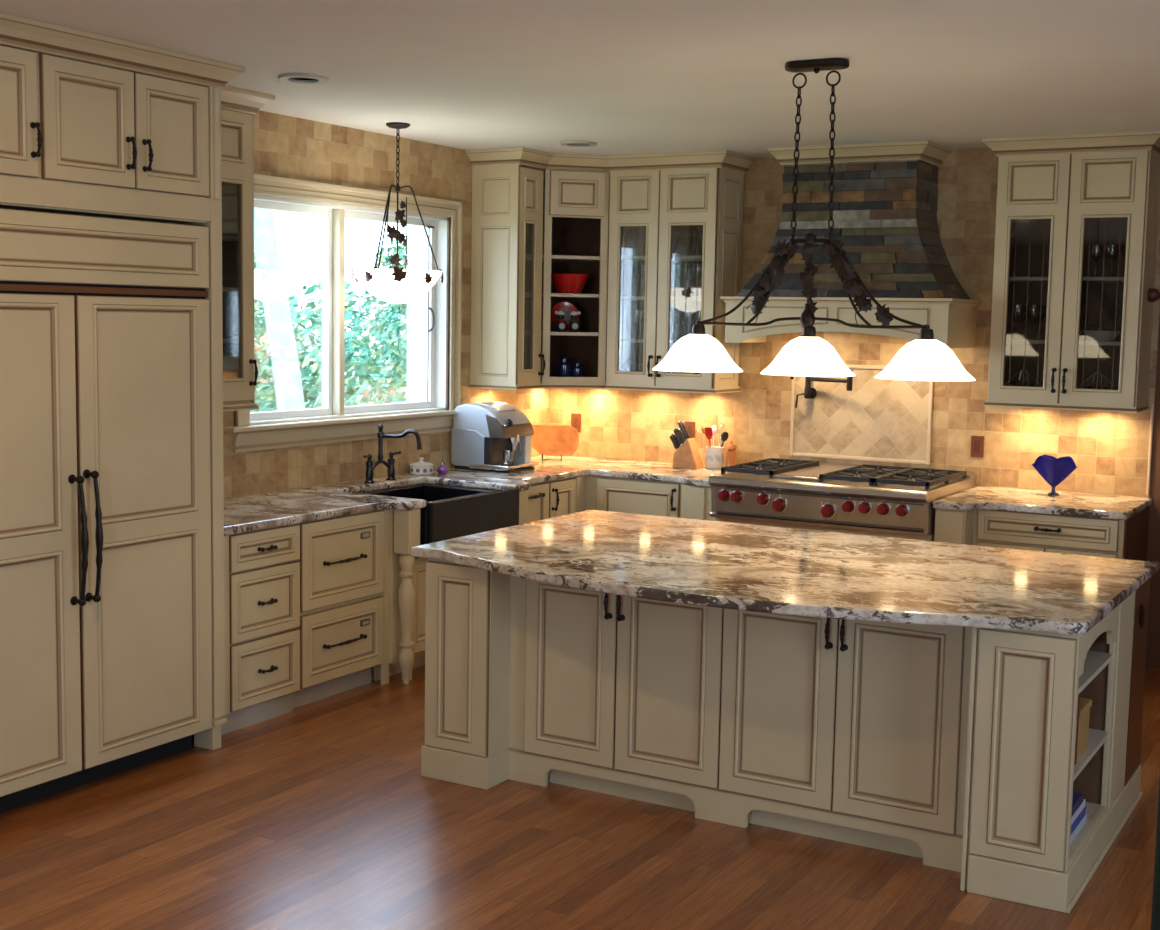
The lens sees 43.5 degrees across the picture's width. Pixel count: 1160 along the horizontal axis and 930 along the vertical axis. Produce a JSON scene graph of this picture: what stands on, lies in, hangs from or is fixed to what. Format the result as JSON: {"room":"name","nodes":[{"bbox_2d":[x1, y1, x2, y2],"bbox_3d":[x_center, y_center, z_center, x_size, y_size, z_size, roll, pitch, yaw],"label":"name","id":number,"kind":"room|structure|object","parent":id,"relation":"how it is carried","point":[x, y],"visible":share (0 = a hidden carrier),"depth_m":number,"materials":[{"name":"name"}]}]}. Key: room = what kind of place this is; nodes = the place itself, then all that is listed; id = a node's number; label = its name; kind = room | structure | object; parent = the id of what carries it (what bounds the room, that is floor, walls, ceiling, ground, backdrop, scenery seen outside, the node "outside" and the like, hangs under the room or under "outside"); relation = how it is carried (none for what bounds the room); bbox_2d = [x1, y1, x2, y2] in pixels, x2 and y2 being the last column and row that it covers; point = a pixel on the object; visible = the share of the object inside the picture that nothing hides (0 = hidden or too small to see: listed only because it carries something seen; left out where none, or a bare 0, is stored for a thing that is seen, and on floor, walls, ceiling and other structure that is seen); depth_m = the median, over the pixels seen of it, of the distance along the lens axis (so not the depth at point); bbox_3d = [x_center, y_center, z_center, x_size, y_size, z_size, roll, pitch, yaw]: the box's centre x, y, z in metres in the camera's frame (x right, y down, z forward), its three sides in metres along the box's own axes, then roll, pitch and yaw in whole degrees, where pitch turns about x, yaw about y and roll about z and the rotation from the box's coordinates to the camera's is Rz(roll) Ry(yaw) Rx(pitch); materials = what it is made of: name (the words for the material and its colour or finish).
{"room":"kitchen","nodes":[
{"label":"kitchen","id":0,"kind":"room"},
{"bbox_2d":[223,110,549,498],"bbox_3d":[-2.910,-0.145,5.076,0.150,2.790,10.552,4,7,30],"label":"wall","id":1,"kind":"structure","parent":0,"point":[285,146],"depth_m":7.80,"materials":[{"name":"tile"}]},
{"bbox_2d":[221,85,274,411],"bbox_3d":[-1.717,-0.952,6.479,0.406,1.418,0.612,4,7,30],"label":"upper cabinet","id":2,"kind":"object","parent":1,"relation":"attached to","point":[238,105],"visible":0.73,"depth_m":6.54,"materials":[{"name":"beige paint"}]},
{"bbox_2d":[224,174,462,452],"bbox_3d":[-1.246,-0.804,7.816,0.211,1.345,1.965,4,7,30],"label":"window","id":3,"kind":"structure","parent":1,"relation":"in","point":[327,348],"depth_m":7.77,"materials":[{"name":"beige paint"}]},
{"bbox_2d":[466,147,609,389],"bbox_3d":[-0.150,-1.176,8.917,0.664,1.404,1.000,4,7,30],"label":"upper cabinet","id":4,"kind":"object","parent":1,"relation":"attached to","point":[537,215],"visible":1,"depth_m":8.72,"materials":[{"name":"beige paint"}]},
{"bbox_2d":[555,311,565,331],"bbox_3d":[-0.118,-0.888,8.994,0.071,0.130,0.071,4,7,30],"label":"shaker","id":5,"kind":"object","parent":4,"relation":"on","point":[560,325],"visible":1,"depth_m":8.97,"materials":[{"name":"grey ceramic"}]},
{"bbox_2d":[557,356,570,376],"bbox_3d":[-0.100,-0.606,9.066,0.088,0.150,0.088,4,7,30],"label":"canister","id":6,"kind":"object","parent":4,"relation":"in","point":[563,368],"visible":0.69,"depth_m":9.03,"materials":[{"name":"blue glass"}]},
{"bbox_2d":[552,302,578,329],"bbox_3d":[-0.091,-0.927,9.058,0.178,0.178,0.039,0,6,-13],"label":"plate","id":7,"kind":"object","parent":4,"relation":"on","point":[567,308],"visible":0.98,"depth_m":9.06,"materials":[{"name":"red ceramic"}]},
{"bbox_2d":[541,331,597,335],"bbox_3d":[-0.160,-0.815,9.009,0.578,0.020,0.888,4,7,30],"label":"shelf","id":8,"kind":"object","parent":4,"relation":"attached to","point":[543,333],"depth_m":8.92,"materials":[{"name":"beige paint"}]},
{"bbox_2d":[551,274,588,293],"bbox_3d":[-0.067,-1.120,9.013,0.244,0.120,0.244,4,7,30],"label":"bowl","id":9,"kind":"object","parent":4,"relation":"on","point":[563,283],"visible":0.92,"depth_m":8.93,"materials":[{"name":"red ceramic"}]},
{"bbox_2d":[542,293,598,297],"bbox_3d":[-0.156,-1.048,8.986,0.578,0.020,0.888,4,7,30],"label":"shelf","id":10,"kind":"object","parent":4,"relation":"attached to","point":[544,295],"depth_m":8.90,"materials":[{"name":"beige paint"}]},
{"bbox_2d":[542,255,599,261],"bbox_3d":[-0.152,-1.277,8.963,0.578,0.020,0.888,4,7,30],"label":"shelf","id":11,"kind":"object","parent":4,"relation":"attached to","point":[545,258],"depth_m":8.90,"materials":[{"name":"beige paint"}]},
{"bbox_2d":[568,311,580,331],"bbox_3d":[-0.036,-0.889,9.016,0.071,0.130,0.071,4,7,30],"label":"shaker","id":12,"kind":"object","parent":4,"relation":"on","point":[573,324],"visible":0.92,"depth_m":9.00,"materials":[{"name":"grey ceramic"}]},
{"bbox_2d":[571,361,582,376],"bbox_3d":[-0.018,-0.592,9.089,0.071,0.120,0.071,4,7,30],"label":"canister","id":13,"kind":"object","parent":4,"relation":"in","point":[577,371],"visible":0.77,"depth_m":9.06,"materials":[{"name":"blue glass"}]},
{"bbox_2d":[0,665,1159,929],"bbox_3d":[0.242,1.544,3.392,7.500,0.120,10.852,4,7,30],"label":"floor","id":14,"kind":"structure","parent":0,"point":[322,814],"depth_m":4.91,"materials":[{"name":"brown wood"}]},
{"bbox_2d":[0,207,211,811],"bbox_3d":[-2.118,0.144,5.507,0.808,2.153,1.345,4,7,30],"label":"refrigerator","id":15,"kind":"object","parent":14,"relation":"on","point":[106,597],"visible":1,"depth_m":5.43,"materials":[{"name":"beige"}]},
{"bbox_2d":[0,12,244,749],"bbox_3d":[-2.223,-0.154,5.301,0.803,2.788,2.030,4,7,30],"label":"tall cabinet","id":16,"kind":"object","parent":14,"relation":"on","point":[92,124],"visible":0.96,"depth_m":5.41,"materials":[{"name":"beige wood"}]},
{"bbox_2d":[221,524,299,734],"bbox_3d":[-1.671,0.699,6.499,0.677,0.872,0.576,4,7,30],"label":"base cabinet","id":17,"kind":"object","parent":14,"relation":"on","point":[262,567],"visible":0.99,"depth_m":6.38,"materials":[{"name":"beige wood"}]},
{"bbox_2d":[224,455,720,535],"bbox_3d":[-0.461,0.149,7.602,1.607,0.038,3.786,4,7,30],"label":"countertop","id":18,"kind":"structure","parent":17,"relation":"on","point":[283,508],"depth_m":7.78,"materials":[{"name":"stone"}]},
{"bbox_2d":[363,424,421,483],"bbox_3d":[-1.033,-0.059,7.808,0.276,0.314,0.314,-2,7,-30],"label":"faucet","id":19,"kind":"object","parent":18,"relation":"on","point":[370,467],"visible":1,"depth_m":7.84,"materials":[{"name":"brown metal"}]},
{"bbox_2d":[409,457,433,474],"bbox_3d":[-0.901,0.005,8.277,0.140,0.097,0.140,4,7,30],"label":"covered dish","id":20,"kind":"object","parent":18,"relation":"on","point":[421,467],"visible":1,"depth_m":8.23,"materials":[{"name":"white ceramic"}]},
{"bbox_2d":[410,466,432,474],"bbox_3d":[-0.902,0.027,8.279,0.134,0.052,0.133,4,7,30],"label":"bowl","id":21,"kind":"object","parent":20,"relation":"on","point":[414,470],"depth_m":8.22,"materials":[{"name":"white ceramic"}]},
{"bbox_2d":[362,484,518,544],"bbox_3d":[-0.804,0.259,7.657,0.645,0.257,0.800,4,7,30],"label":"farmhouse sink","id":22,"kind":"object","parent":18,"relation":"in","point":[449,512],"visible":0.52,"depth_m":7.53,"materials":[{"name":"black"}]},
{"bbox_2d":[437,455,447,474],"bbox_3d":[-0.782,-0.004,8.288,0.072,0.115,0.058,4,7,30],"label":"perfume bottle","id":23,"kind":"object","parent":18,"relation":"on","point":[442,470],"visible":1,"depth_m":8.27,"materials":[{"name":"purple glass"}]},
{"bbox_2d":[451,401,538,472],"bbox_3d":[-0.502,-0.174,8.638,0.405,0.394,0.338,4,7,30],"label":"espresso machine","id":24,"kind":"object","parent":18,"relation":"on","point":[481,431],"visible":0.99,"depth_m":8.54,"materials":[{"name":"silver metal"}]},
{"bbox_2d":[474,401,515,411],"bbox_3d":[-0.517,-0.348,8.643,0.210,0.049,0.190,4,7,30],"label":"tray","id":25,"kind":"object","parent":24,"relation":"on","point":[495,406],"depth_m":8.60,"materials":[{"name":"silver plastic"}]},
{"bbox_2d":[469,461,538,470],"bbox_3d":[-0.449,-0.001,8.622,0.275,0.031,0.338,4,7,30],"label":"drip tray","id":26,"kind":"object","parent":24,"relation":"on","point":[473,465],"depth_m":8.52,"materials":[{"name":"silver metal"}]},
{"bbox_2d":[502,451,513,463],"bbox_3d":[-0.421,-0.043,8.509,0.068,0.075,0.068,4,7,30],"label":"coffee cup","id":27,"kind":"object","parent":24,"relation":"on","point":[503,452],"visible":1,"depth_m":8.50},
{"bbox_2d":[531,425,578,460],"bbox_3d":[-0.179,-0.140,9.216,0.342,0.221,0.137,1,6,0],"label":"serving board","id":28,"kind":"object","parent":18,"relation":"on","point":[553,440],"visible":0.82,"depth_m":9.21,"materials":[{"name":"wood"}]},
{"bbox_2d":[673,438,703,468],"bbox_3d":[0.665,-0.073,8.901,0.164,0.184,0.100,4,7,30],"label":"knife block","id":29,"kind":"object","parent":18,"relation":"on","point":[687,456],"visible":1,"depth_m":8.87,"materials":[{"name":"brown wood"}]},
{"bbox_2d":[678,421,686,439],"bbox_3d":[0.629,-0.206,8.888,0.069,0.121,0.020,3,6,19],"label":"knife","id":30,"kind":"object","parent":29,"relation":"on","point":[679,422],"visible":1,"depth_m":8.88,"materials":[{"name":"grey plastic"}]},
{"bbox_2d":[705,446,723,468],"bbox_3d":[0.822,-0.045,8.900,0.118,0.134,0.118,4,7,30],"label":"utensil crock","id":31,"kind":"object","parent":18,"relation":"on","point":[714,456],"visible":0.98,"depth_m":8.85,"materials":[{"name":"white ceramic"}]},
{"bbox_2d":[701,424,708,446],"bbox_3d":[0.779,-0.124,8.916,0.075,0.260,0.030,3,6,18],"label":"wooden spoon","id":32,"kind":"object","parent":31,"relation":"in","point":[703,426],"visible":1,"depth_m":8.91,"materials":[{"name":"brown wood"}]},
{"bbox_2d":[705,427,712,446],"bbox_3d":[0.790,-0.111,8.870,0.049,0.242,0.047,4,7,30],"label":"spatula","id":33,"kind":"object","parent":31,"relation":"in","point":[708,430],"visible":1,"depth_m":8.85,"materials":[{"name":"red plastic"}]},
{"bbox_2d":[710,415,717,426],"bbox_3d":[0.814,-0.151,8.919,0.048,0.312,0.025,4,7,30],"label":"wooden spatula","id":34,"kind":"object","parent":31,"relation":"in","point":[713,418],"visible":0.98,"depth_m":8.91,"materials":[{"name":"brown wood"}]},
{"bbox_2d":[712,425,716,446],"bbox_3d":[0.816,-0.118,8.902,0.048,0.250,0.019,4,7,30],"label":"serving spoon","id":35,"kind":"object","parent":31,"relation":"in","point":[714,428],"visible":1,"depth_m":8.89,"materials":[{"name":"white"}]},
{"bbox_2d":[721,431,727,446],"bbox_3d":[0.865,-0.098,8.871,0.073,0.219,0.026,2,6,12],"label":"ladle","id":36,"kind":"object","parent":31,"relation":"in","point":[724,436],"visible":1,"depth_m":8.85,"materials":[{"name":"grey plastic"}]},
{"bbox_2d":[725,440,735,466],"bbox_3d":[0.920,-0.061,8.853,0.068,0.178,0.068,4,7,30],"label":"pepper mill","id":37,"kind":"object","parent":18,"relation":"on","point":[731,448],"visible":0.73,"depth_m":8.83,"materials":[{"name":"orange wood"}]},
{"bbox_2d":[293,510,389,708],"bbox_3d":[-1.361,0.651,7.029,0.678,0.872,0.652,4,7,30],"label":"base cabinet","id":38,"kind":"object","parent":14,"relation":"on","point":[344,560],"visible":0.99,"depth_m":6.87,"materials":[{"name":"beige wood"}]},
{"bbox_2d":[361,483,527,683],"bbox_3d":[-0.887,0.587,7.758,0.764,0.872,1.109,4,7,30],"label":"base cabinet","id":39,"kind":"object","parent":14,"relation":"on","point":[407,586],"visible":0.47,"depth_m":7.17,"materials":[{"name":"beige wood"}]},
{"bbox_2d":[528,482,548,522],"bbox_3d":[-0.540,0.526,8.428,0.690,0.872,0.398,4,7,30],"label":"base cabinet","id":40,"kind":"object","parent":14,"relation":"on","point":[538,494],"visible":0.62,"depth_m":8.32,"materials":[{"name":"beige wood"}]},
{"bbox_2d":[547,476,585,517],"bbox_3d":[-0.336,0.494,8.780,0.688,0.872,0.414,4,7,30],"label":"base cabinet","id":41,"kind":"object","parent":14,"relation":"on","point":[566,496],"visible":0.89,"depth_m":8.60,"materials":[{"name":"beige wood"}]},
{"bbox_2d":[585,476,682,517],"bbox_3d":[0.455,0.497,8.891,0.685,0.872,0.692,4,7,30],"label":"base cabinet","id":42,"kind":"object","parent":14,"relation":"on","point":[624,495],"visible":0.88,"depth_m":8.60,"materials":[{"name":"beige wood"}]},
{"bbox_2d":[681,484,712,520],"bbox_3d":[0.867,0.530,8.639,0.278,0.872,0.717,4,7,30],"label":"base cabinet","id":43,"kind":"object","parent":14,"relation":"on","point":[695,500],"visible":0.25,"depth_m":8.32,"materials":[{"name":"wood"}]},
{"bbox_2d":[421,558,1150,912],"bbox_3d":[0.789,0.824,5.670,2.486,0.876,1.343,4,7,30],"label":"kitchen island","id":44,"kind":"object","parent":14,"relation":"on","point":[952,748],"visible":0.77,"depth_m":5.13,"materials":[{"name":"beige wood"}]},
{"bbox_2d":[411,510,1158,634],"bbox_3d":[0.728,0.376,5.551,2.538,0.038,1.660,4,7,30],"label":"island countertop","id":45,"kind":"structure","parent":44,"relation":"on","point":[736,566],"depth_m":5.31,"materials":[{"name":"stone"}]},
{"bbox_2d":[1075,695,1079,763],"bbox_3d":[1.518,0.844,4.712,0.180,0.226,0.022,4,7,30],"label":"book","id":46,"kind":"object","parent":44,"relation":"on","point":[1078,695],"visible":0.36,"depth_m":4.67,"materials":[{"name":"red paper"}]},
{"bbox_2d":[1070,813,1086,843],"bbox_3d":[1.535,1.195,4.852,0.240,0.030,0.300,4,7,30],"label":"book","id":47,"kind":"object","parent":44,"relation":"on","point":[1076,831],"visible":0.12,"depth_m":4.80,"materials":[{"name":"grey paper"}]},
{"bbox_2d":[1070,806,1085,835],"bbox_3d":[1.536,1.165,4.831,0.220,0.032,0.270,4,7,30],"label":"book","id":48,"kind":"object","parent":47,"relation":"on","point":[1081,815],"visible":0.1,"depth_m":4.79,"materials":[{"name":"blue paper"}]},
{"bbox_2d":[1071,799,1084,824],"bbox_3d":[1.539,1.136,4.821,0.210,0.025,0.260,4,7,30],"label":"book","id":49,"kind":"object","parent":48,"relation":"on","point":[1082,805],"visible":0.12,"depth_m":4.78,"materials":[{"name":"grey paper"}]},
{"bbox_2d":[1072,792,1083,815],"bbox_3d":[1.534,1.109,4.798,0.200,0.030,0.220,4,7,30],"label":"book","id":50,"kind":"object","parent":49,"relation":"on","point":[1077,800],"visible":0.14,"depth_m":4.79,"materials":[{"name":"blue paper"}]},
{"bbox_2d":[1077,698,1091,758],"bbox_3d":[1.580,0.863,4.837,0.195,0.165,0.180,4,7,30],"label":"storage box","id":51,"kind":"object","parent":44,"relation":"on","point":[1085,703],"visible":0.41,"depth_m":4.78,"materials":[{"name":"brown"}]},
{"bbox_2d":[1070,802,1099,848],"bbox_3d":[1.560,1.216,4.896,0.280,0.018,0.633,4,7,30],"label":"shelf","id":52,"kind":"object","parent":44,"relation":"attached to","point":[1083,840],"depth_m":4.88,"materials":[{"name":"beige paint"}]},
{"bbox_2d":[1073,728,1108,780],"bbox_3d":[1.564,0.953,4.870,0.280,0.018,0.633,4,7,30],"label":"shelf","id":53,"kind":"object","parent":44,"relation":"attached to","point":[1097,737],"depth_m":4.90,"materials":[{"name":"beige paint"}]},
{"bbox_2d":[1078,650,1112,693],"bbox_3d":[1.569,0.677,4.842,0.280,0.018,0.633,4,7,30],"label":"shelf","id":54,"kind":"object","parent":44,"relation":"attached to","point":[1096,661],"depth_m":4.89,"materials":[{"name":"beige paint"}]},
{"bbox_2d":[708,458,975,540],"bbox_3d":[1.457,0.524,8.135,1.215,1.006,0.969,4,7,30],"label":"rangetop","id":55,"kind":"object","parent":14,"relation":"on","point":[871,500],"visible":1,"depth_m":7.77,"materials":[{"name":"silver metal"}]},
{"bbox_2d":[934,508,973,544],"bbox_3d":[2.098,0.630,7.859,0.158,0.872,0.842,4,7,30],"label":"base cabinet","id":56,"kind":"object","parent":14,"relation":"on","point":[951,526],"visible":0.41,"depth_m":7.46,"materials":[{"name":"wood"}]},
{"bbox_2d":[972,506,1149,560],"bbox_3d":[2.516,0.657,7.670,0.753,0.872,0.751,4,7,30],"label":"base cabinet","id":57,"kind":"object","parent":14,"relation":"on","point":[1127,539],"visible":0.26,"depth_m":7.36,"materials":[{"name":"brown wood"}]},
{"bbox_2d":[932,486,1151,519],"bbox_3d":[2.426,0.200,7.610,0.929,0.038,0.881,4,7,30],"label":"countertop","id":58,"kind":"structure","parent":57,"relation":"on","point":[979,497],"depth_m":7.47,"materials":[{"name":"stone"}]},
{"bbox_2d":[1032,455,1077,494],"bbox_3d":[2.550,0.055,7.827,0.240,0.210,0.118,4,7,30],"label":"vase","id":59,"kind":"object","parent":58,"relation":"on","point":[1053,470],"visible":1,"depth_m":7.80,"materials":[{"name":"blue glass"}]},
{"bbox_2d":[1150,777,1159,929],"bbox_3d":[1.393,1.089,2.865,0.585,0.930,0.570,4,7,30],"label":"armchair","id":60,"kind":"object","parent":14,"relation":"on","point":[1155,914],"visible":1,"depth_m":3.18,"materials":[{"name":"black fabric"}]},
{"bbox_2d":[0,0,1159,157],"bbox_3d":[0.294,-1.366,3.100,7.500,0.150,10.852,4,7,30],"label":"ceiling","id":61,"kind":"structure","parent":0,"point":[625,77],"depth_m":5.56,"materials":[{"name":"paint"}]},
{"bbox_2d":[278,73,328,83],"bbox_3d":[-1.151,-1.608,6.061,0.210,0.012,0.210,4,7,30],"label":"recessed light","id":62,"kind":"object","parent":61,"relation":"in","point":[299,78],"visible":1,"depth_m":6.04,"materials":[{"name":"beige paint"}]},
{"bbox_2d":[350,122,442,303],"bbox_3d":[-0.944,-1.293,7.508,0.476,0.918,0.473,4,7,30],"label":"pendant light","id":63,"kind":"object","parent":61,"relation":"hanging from","point":[395,285],"visible":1,"depth_m":7.43,"materials":[{"name":"glass"}]},
{"bbox_2d":[560,141,596,146],"bbox_3d":[-0.009,-1.796,8.141,0.210,0.012,0.210,4,7,30],"label":"recessed light","id":64,"kind":"object","parent":61,"relation":"in","point":[563,143],"visible":1,"depth_m":8.11,"materials":[{"name":"beige paint"}]},
{"bbox_2d":[652,58,975,380],"bbox_3d":[0.880,-0.932,5.530,1.288,1.177,0.364,4,7,30],"label":"chandelier","id":65,"kind":"object","parent":61,"relation":"hanging from","point":[925,358],"visible":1,"depth_m":5.49,"materials":[{"name":"black metal"}]},
{"bbox_2d":[691,320,705,333],"bbox_3d":[0.472,-0.494,5.807,0.064,0.166,0.064,4,7,30],"label":"socket","id":66,"kind":"object","parent":65,"relation":"attached to","point":[698,328],"depth_m":5.78,"materials":[{"name":"black"}]},
{"bbox_2d":[801,326,816,336],"bbox_3d":[0.876,-0.463,5.575,0.064,0.166,0.064,4,7,30],"label":"socket","id":67,"kind":"object","parent":65,"relation":"attached to","point":[808,331],"depth_m":5.55,"materials":[{"name":"black"}]},
{"bbox_2d":[918,324,934,339],"bbox_3d":[1.271,-0.433,5.347,0.064,0.166,0.064,4,7,30],"label":"socket","id":68,"kind":"object","parent":65,"relation":"attached to","point":[926,333],"depth_m":5.32,"materials":[{"name":"black"}]},
{"bbox_2d":[549,148,1159,668],"bbox_3d":[2.952,-0.318,7.855,7.500,2.790,0.154,4,7,30],"label":"wall","id":69,"kind":"structure","parent":0,"point":[1110,450],"depth_m":8.38,"materials":[{"name":"tile"}]},
{"bbox_2d":[571,413,580,431],"bbox_3d":[-0.027,-0.276,9.504,0.072,0.120,0.008,4,7,30],"label":"wall outlet","id":70,"kind":"object","parent":69,"relation":"attached to","point":[575,418],"visible":0.85,"depth_m":9.50,"materials":[{"name":"orange plastic"}]},
{"bbox_2d":[605,150,755,393],"bbox_3d":[0.591,-1.152,8.817,0.803,1.404,0.433,4,7,30],"label":"upper cabinet","id":71,"kind":"object","parent":69,"relation":"attached to","point":[666,210],"visible":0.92,"depth_m":8.72,"materials":[{"name":"beige paint"}]},
{"bbox_2d":[621,310,631,338],"bbox_3d":[0.288,-0.868,8.980,0.069,0.178,0.069,4,7,30],"label":"wine glass","id":72,"kind":"object","parent":71,"relation":"on","point":[624,321],"visible":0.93,"depth_m":8.96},
{"bbox_2d":[625,264,636,295],"bbox_3d":[0.312,-1.137,8.965,0.076,0.196,0.076,4,7,30],"label":"wine glass","id":73,"kind":"object","parent":71,"relation":"on","point":[626,265],"visible":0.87,"depth_m":8.95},
{"bbox_2d":[634,310,643,338],"bbox_3d":[0.362,-0.862,8.938,0.069,0.178,0.069,4,7,30],"label":"wine glass","id":74,"kind":"object","parent":71,"relation":"on","point":[635,319],"visible":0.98,"depth_m":8.92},
{"bbox_2d":[620,339,677,343],"bbox_3d":[0.575,-0.756,8.922,0.679,0.018,0.310,4,7,30],"label":"shelf","id":75,"kind":"object","parent":71,"relation":"attached to","point":[622,341],"depth_m":8.91,"materials":[{"name":"beige paint"}]},
{"bbox_2d":[621,296,700,300],"bbox_3d":[0.579,-1.017,8.896,0.679,0.018,0.310,4,7,30],"label":"shelf","id":76,"kind":"object","parent":71,"relation":"attached to","point":[623,298],"depth_m":8.86,"materials":[{"name":"beige paint"}]},
{"bbox_2d":[621,256,701,260],"bbox_3d":[0.584,-1.259,8.871,0.679,0.018,0.310,4,7,30],"label":"shelf","id":77,"kind":"object","parent":71,"relation":"attached to","point":[623,258],"depth_m":8.82,"materials":[{"name":"beige paint"}]},
{"bbox_2d":[671,264,678,296],"bbox_3d":[0.558,-1.119,8.823,0.076,0.196,0.076,4,7,30],"label":"wine glass","id":78,"kind":"object","parent":71,"relation":"on","point":[677,269],"visible":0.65,"depth_m":8.81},
{"bbox_2d":[671,310,681,339],"bbox_3d":[0.582,-0.845,8.810,0.069,0.178,0.069,4,7,30],"label":"wine glass","id":79,"kind":"object","parent":71,"relation":"on","point":[680,318],"visible":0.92,"depth_m":8.80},
{"bbox_2d":[675,265,686,296],"bbox_3d":[0.619,-1.128,8.927,0.076,0.196,0.076,4,7,30],"label":"wine glass","id":80,"kind":"object","parent":71,"relation":"on","point":[685,273],"visible":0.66,"depth_m":8.91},
{"bbox_2d":[680,264,692,296],"bbox_3d":[0.641,-1.113,8.776,0.076,0.196,0.076,4,7,30],"label":"wine glass","id":81,"kind":"object","parent":71,"relation":"on","point":[691,266],"visible":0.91,"depth_m":8.76,"materials":[{"name":"glass"}]},
{"bbox_2d":[683,311,694,326],"bbox_3d":[0.656,-0.840,8.768,0.069,0.178,0.069,4,7,30],"label":"wine glass","id":82,"kind":"object","parent":71,"relation":"on","point":[693,312],"visible":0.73,"depth_m":8.75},
{"bbox_2d":[694,264,701,296],"bbox_3d":[0.723,-1.106,8.729,0.076,0.196,0.076,4,7,30],"label":"wine glass","id":83,"kind":"object","parent":71,"relation":"on","point":[695,270],"visible":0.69,"depth_m":8.72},
{"bbox_2d":[685,421,694,439],"bbox_3d":[0.686,-0.212,9.094,0.072,0.120,0.008,4,7,30],"label":"wall outlet","id":84,"kind":"object","parent":69,"relation":"attached to","point":[690,426],"visible":0.66,"depth_m":9.09,"materials":[{"name":"orange plastic"}]},
{"bbox_2d":[790,370,852,407],"bbox_3d":[1.386,-0.463,8.539,0.365,0.268,0.295,1,6,-3],"label":"pot filler","id":85,"kind":"object","parent":69,"relation":"attached to","point":[809,392],"visible":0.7,"depth_m":8.59,"materials":[{"name":"black metal"}]},
{"bbox_2d":[720,141,981,347],"bbox_3d":[1.526,-1.225,8.178,1.331,1.098,0.584,4,7,30],"label":"range hood","id":86,"kind":"object","parent":69,"relation":"attached to","point":[885,195],"visible":0.84,"depth_m":8.01,"materials":[{"name":"black"}]},
{"bbox_2d":[720,296,981,306],"bbox_3d":[1.521,-0.922,8.208,1.331,0.034,0.583,4,7,30],"label":"mantel shelf","id":87,"kind":"object","parent":86,"relation":"attached to","point":[774,301],"depth_m":7.94,"materials":[{"name":"beige wood"}]},
{"bbox_2d":[789,364,933,464],"bbox_3d":[1.639,-0.306,8.527,0.860,0.559,0.016,4,7,30],"label":"trim","id":88,"kind":"structure","parent":69,"relation":"attached to","point":[791,453],"depth_m":8.50,"materials":[{"name":"tile"}]},
{"bbox_2d":[970,436,983,457],"bbox_3d":[2.239,-0.104,8.200,0.072,0.120,0.008,4,7,30],"label":"wall outlet","id":89,"kind":"object","parent":69,"relation":"attached to","point":[977,442],"visible":1,"depth_m":8.20,"materials":[{"name":"brown plastic"}]},
{"bbox_2d":[982,130,1159,412],"bbox_3d":[2.589,-1.001,7.666,0.890,1.404,0.433,4,7,30],"label":"upper cabinet","id":90,"kind":"object","parent":69,"relation":"attached to","point":[1059,196],"visible":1,"depth_m":7.58,"materials":[{"name":"beige paint"}]},
{"bbox_2d":[1010,305,1023,339],"bbox_3d":[2.350,-0.769,7.834,0.073,0.187,0.073,4,7,30],"label":"wine glass","id":91,"kind":"object","parent":90,"relation":"on","point":[1022,306],"visible":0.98,"depth_m":7.82,"materials":[{"name":"glass"}]},
{"bbox_2d":[1015,305,1027,339],"bbox_3d":[2.401,-0.777,7.920,0.073,0.187,0.073,4,7,30],"label":"wine glass","id":92,"kind":"object","parent":90,"relation":"on","point":[1016,307],"visible":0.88,"depth_m":7.91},
{"bbox_2d":[1027,305,1040,339],"bbox_3d":[2.428,-0.763,7.789,0.073,0.187,0.073,4,7,30],"label":"wine glass","id":93,"kind":"object","parent":90,"relation":"on","point":[1029,306],"visible":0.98,"depth_m":7.78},
{"bbox_2d":[1031,305,1044,339],"bbox_3d":[2.478,-0.771,7.875,0.073,0.187,0.073,4,7,30],"label":"wine glass","id":94,"kind":"object","parent":90,"relation":"on","point":[1033,306],"visible":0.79,"depth_m":7.86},
{"bbox_2d":[1006,339,1120,345],"bbox_3d":[2.609,-0.652,7.746,0.710,0.018,0.310,4,7,30],"label":"shelf","id":95,"kind":"object","parent":90,"relation":"attached to","point":[1088,342],"depth_m":7.72,"materials":[{"name":"beige paint"}]},
{"bbox_2d":[1009,277,1123,281],"bbox_3d":[2.615,-0.982,7.713,0.710,0.018,0.310,4,7,30],"label":"shelf","id":96,"kind":"object","parent":90,"relation":"attached to","point":[1011,279],"depth_m":7.64,"materials":[{"name":"beige paint"}]},
{"bbox_2d":[1090,245,1102,276],"bbox_3d":[2.703,-1.067,7.625,0.066,0.170,0.066,4,7,30],"label":"wine glass","id":97,"kind":"object","parent":90,"relation":"on","point":[1091,248],"visible":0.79,"depth_m":7.61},
{"bbox_2d":[1083,331,1120,341],"bbox_3d":[2.745,-0.677,7.647,0.200,0.055,0.200,4,7,30],"label":"bowl","id":98,"kind":"object","parent":90,"relation":"on","point":[1105,336],"visible":0.9,"depth_m":7.59,"materials":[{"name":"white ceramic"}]},
{"bbox_2d":[1106,245,1118,276],"bbox_3d":[2.773,-1.062,7.585,0.066,0.170,0.066,4,7,30],"label":"wine glass","id":99,"kind":"object","parent":90,"relation":"on","point":[1107,248],"visible":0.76,"depth_m":7.57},
{"bbox_2d":[1146,403,1153,494],"bbox_3d":[3.032,-0.084,7.737,0.015,0.490,0.014,4,7,30],"label":"trim","id":100,"kind":"structure","parent":69,"relation":"attached to","point":[1152,404],"depth_m":7.73,"materials":[{"name":"beige wood"}]},
{"bbox_2d":[1147,288,1159,301],"bbox_3d":[3.650,-0.832,7.191,1.600,0.090,0.217,4,7,30],"label":"curtain rod","id":101,"kind":"object","parent":69,"relation":"attached to","point":[1153,294],"visible":0.81,"depth_m":7.48,"materials":[{"name":"brown wood"}]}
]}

